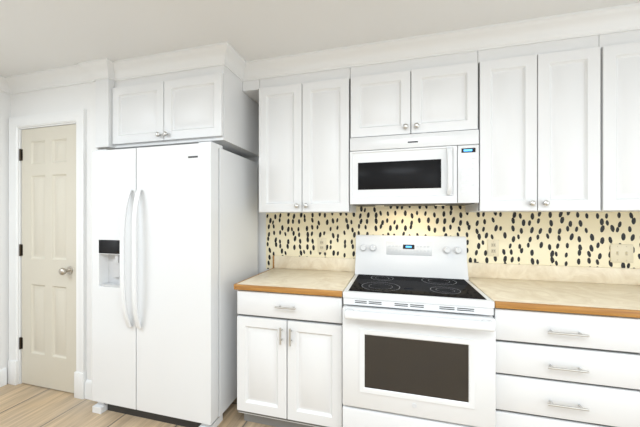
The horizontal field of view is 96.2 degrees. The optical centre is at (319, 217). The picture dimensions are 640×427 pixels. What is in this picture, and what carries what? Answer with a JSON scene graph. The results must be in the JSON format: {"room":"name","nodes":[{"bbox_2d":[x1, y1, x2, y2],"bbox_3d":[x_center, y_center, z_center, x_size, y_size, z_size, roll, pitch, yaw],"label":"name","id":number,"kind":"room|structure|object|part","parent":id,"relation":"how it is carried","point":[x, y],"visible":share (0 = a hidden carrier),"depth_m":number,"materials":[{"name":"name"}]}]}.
{"room":"kitchen","nodes":[
{"label":"kitchen","id":0,"kind":"room"},
{"bbox_2d":[0,91,10,382],"bbox_3d":[-3.049,0.119,0.389,0.100,2.425,4.216,0,0,14],"label":"wall","id":1,"kind":"structure","parent":0,"point":[5,107],"depth_m":2.29,"materials":[{"name":"white paint"}]},
{"bbox_2d":[0,367,6,386],"bbox_3d":[-2.998,1.264,0.360,0.014,0.134,3.986,0,0,14],"label":"baseboard","id":2,"kind":"structure","parent":1,"relation":"attached to","point":[3,376],"depth_m":2.27,"materials":[{"name":"white wood"}]},
{"bbox_2d":[11,82,102,379],"bbox_3d":[-2.049,0.119,2.256,0.906,2.425,0.100,0,0,14],"label":"wall","id":3,"kind":"structure","parent":0,"point":[74,97],"depth_m":2.12,"materials":[{"name":"white paint"}]},
{"bbox_2d":[8,109,85,398],"bbox_3d":[-2.094,0.268,2.255,0.788,2.126,0.126,0,0,14],"label":"door frame","id":4,"kind":"structure","parent":3,"relation":"attached to","point":[19,124],"depth_m":2.24,"materials":[{"name":"white wood"}]},
{"bbox_2d":[19,124,75,392],"bbox_3d":[-2.114,0.312,2.207,0.599,2.022,0.107,0,0,14],"label":"door","id":5,"kind":"structure","parent":3,"relation":"in","point":[47,253],"depth_m":2.22,"materials":[{"name":"painted wood"},{"name":"metal"}]},
{"bbox_2d":[85,380,91,399],"bbox_3d":[-1.674,1.264,2.101,0.101,0.134,0.014,0,0,14],"label":"baseboard","id":6,"kind":"structure","parent":3,"relation":"attached to","point":[88,389],"depth_m":2.10,"materials":[{"name":"white wood"}]},
{"bbox_2d":[0,42,235,94],"bbox_3d":[-1.496,-1.042,2.037,1.905,0.104,0.117,0,0,14],"label":"crown molding","id":7,"kind":"structure","parent":3,"relation":"attached to","point":[218,54],"depth_m":2.01,"materials":[{"name":"white wood"}]},
{"bbox_2d":[0,383,274,426],"bbox_3d":[-0.217,1.381,-0.040,5.800,0.100,4.800,0,0,14],"label":"floor","id":8,"kind":"structure","parent":0,"point":[24,405],"depth_m":1.95,"materials":[{"name":"brown wood"}]},
{"bbox_2d":[92,141,257,426],"bbox_3d":[-1.044,0.433,2.122,0.934,1.796,0.687,0,0,14],"label":"fridge","id":9,"kind":"object","parent":8,"relation":"on","point":[174,244],"visible":1,"depth_m":1.85,"materials":[{"name":"white metal"}]},
{"bbox_2d":[237,290,343,426],"bbox_3d":[-0.126,0.890,1.981,0.670,0.882,0.634,0,0,14],"label":"base cabinet","id":10,"kind":"object","parent":8,"relation":"on","point":[289,359],"visible":0.9,"depth_m":1.71,"materials":[{"name":"white wood"}]},
{"bbox_2d":[234,255,355,296],"bbox_3d":[-0.129,0.382,1.992,0.681,0.134,0.615,0,0,14],"label":"countertop","id":11,"kind":"structure","parent":10,"relation":"on","point":[324,276],"depth_m":1.98,"materials":[{"name":"beige laminate"}]},
{"bbox_2d":[342,235,495,426],"bbox_3d":[0.559,0.733,1.762,0.758,1.197,0.715,0,0,14],"label":"range","id":12,"kind":"object","parent":8,"relation":"on","point":[418,335],"visible":1,"depth_m":1.50,"materials":[{"name":"white metal"}]},
{"bbox_2d":[492,308,639,426],"bbox_3d":[1.228,0.890,1.632,0.594,0.882,0.634,0,0,14],"label":"base cabinet","id":13,"kind":"object","parent":8,"relation":"on","point":[556,369],"visible":0.79,"depth_m":1.36,"materials":[{"name":"white wood"}]},
{"bbox_3d":[2.006,0.890,1.432,1.010,0.882,0.634,0,0,14],"label":"base cabinet","id":14,"kind":"object","parent":8,"relation":"on","visible":0},
{"bbox_2d":[467,262,639,317],"bbox_3d":[1.720,0.383,1.515,1.606,0.132,0.615,0,0,14],"label":"countertop","id":15,"kind":"structure","parent":14,"relation":"on","point":[605,291],"depth_m":1.70,"materials":[{"name":"beige laminate"}]},
{"bbox_2d":[0,0,639,76],"bbox_3d":[-0.217,-1.144,-0.040,5.800,0.100,4.800,0,0,14],"label":"ceiling","id":16,"kind":"structure","parent":0,"point":[38,35],"depth_m":1.62,"materials":[{"name":"white paint"}]},
{"bbox_2d":[232,3,639,81],"bbox_3d":[0.959,-1.042,1.662,3.172,0.104,0.083,0,0,14],"label":"crown molding","id":17,"kind":"structure","parent":16,"relation":"attached to","point":[608,20],"depth_m":1.71,"materials":[{"name":"white wood"}]},
{"bbox_2d":[246,157,639,273],"bbox_3d":[0.808,0.119,2.122,4.894,2.425,0.102,0,0,14],"label":"wall","id":18,"kind":"structure","parent":0,"point":[583,239],"depth_m":2.00,"materials":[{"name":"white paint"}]},
{"bbox_2d":[96,65,258,157],"bbox_3d":[-1.057,-0.798,2.237,1.021,0.588,0.604,0,0,14],"label":"upper cabinet","id":19,"kind":"object","parent":18,"relation":"attached to","point":[217,105],"visible":0.94,"depth_m":1.99,"materials":[{"name":"white wood"}]},
{"bbox_2d":[243,68,355,212],"bbox_3d":[-0.150,-0.514,2.126,0.788,0.960,0.367,0,0,14],"label":"upper cabinet","id":20,"kind":"object","parent":18,"relation":"attached to","point":[304,143],"depth_m":1.96,"materials":[{"name":"white wood"}]},
{"bbox_3d":[-0.461,-0.957,2.233,0.132,0.074,0.314,0,0,14],"label":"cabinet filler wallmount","id":21,"kind":"part","parent":20,"relation":"part of","materials":[{"name":"white wood"}]},
{"bbox_2d":[318,238,325,251],"bbox_3d":[0.014,0.220,2.270,0.070,0.114,0.008,0,0,14],"label":"electrical outlet","id":22,"kind":"object","parent":18,"relation":"attached to","point":[321,244],"visible":1,"depth_m":2.27,"materials":[{"name":"beige plastic"}]},
{"bbox_2d":[350,51,477,137],"bbox_3d":[0.602,-0.755,1.932,0.762,0.477,0.367,0,0,14],"label":"upper cabinet","id":23,"kind":"object","parent":18,"relation":"attached to","point":[429,95],"visible":0.9,"depth_m":1.78,"materials":[{"name":"white wood"}]},
{"bbox_2d":[350,129,478,206],"bbox_3d":[0.599,-0.296,1.920,0.758,0.435,0.391,0,0,14],"label":"microwave","id":24,"kind":"object","parent":23,"relation":"attached to","point":[433,169],"visible":1,"depth_m":1.77,"materials":[{"name":"white metal"}]},
{"bbox_2d":[488,240,498,256],"bbox_3d":[1.187,0.211,1.967,0.070,0.114,0.008,0,0,14],"label":"electrical outlet","id":25,"kind":"object","parent":18,"relation":"attached to","point":[493,247],"visible":1,"depth_m":1.96,"materials":[{"name":"beige plastic"}]},
{"bbox_2d":[465,35,599,211],"bbox_3d":[1.261,-0.514,1.762,0.594,0.960,0.367,0,0,14],"label":"upper cabinet","id":26,"kind":"object","parent":18,"relation":"attached to","point":[539,123],"visible":1,"depth_m":1.61,"materials":[{"name":"white wood"}]},
{"bbox_2d":[582,30,639,211],"bbox_3d":[1.841,-0.514,1.612,0.600,0.960,0.367,0,0,14],"label":"upper cabinet","id":27,"kind":"object","parent":18,"relation":"attached to","point":[619,121],"visible":0.52,"depth_m":1.53,"materials":[{"name":"white wood"}]},
{"bbox_2d":[610,244,632,262],"bbox_3d":[1.879,0.225,1.786,0.116,0.114,0.014,0,0,14],"label":"outlet","id":28,"kind":"object","parent":18,"relation":"attached to","point":[622,253],"visible":1,"depth_m":1.79,"materials":[{"name":"beige plastic"}]}
]}

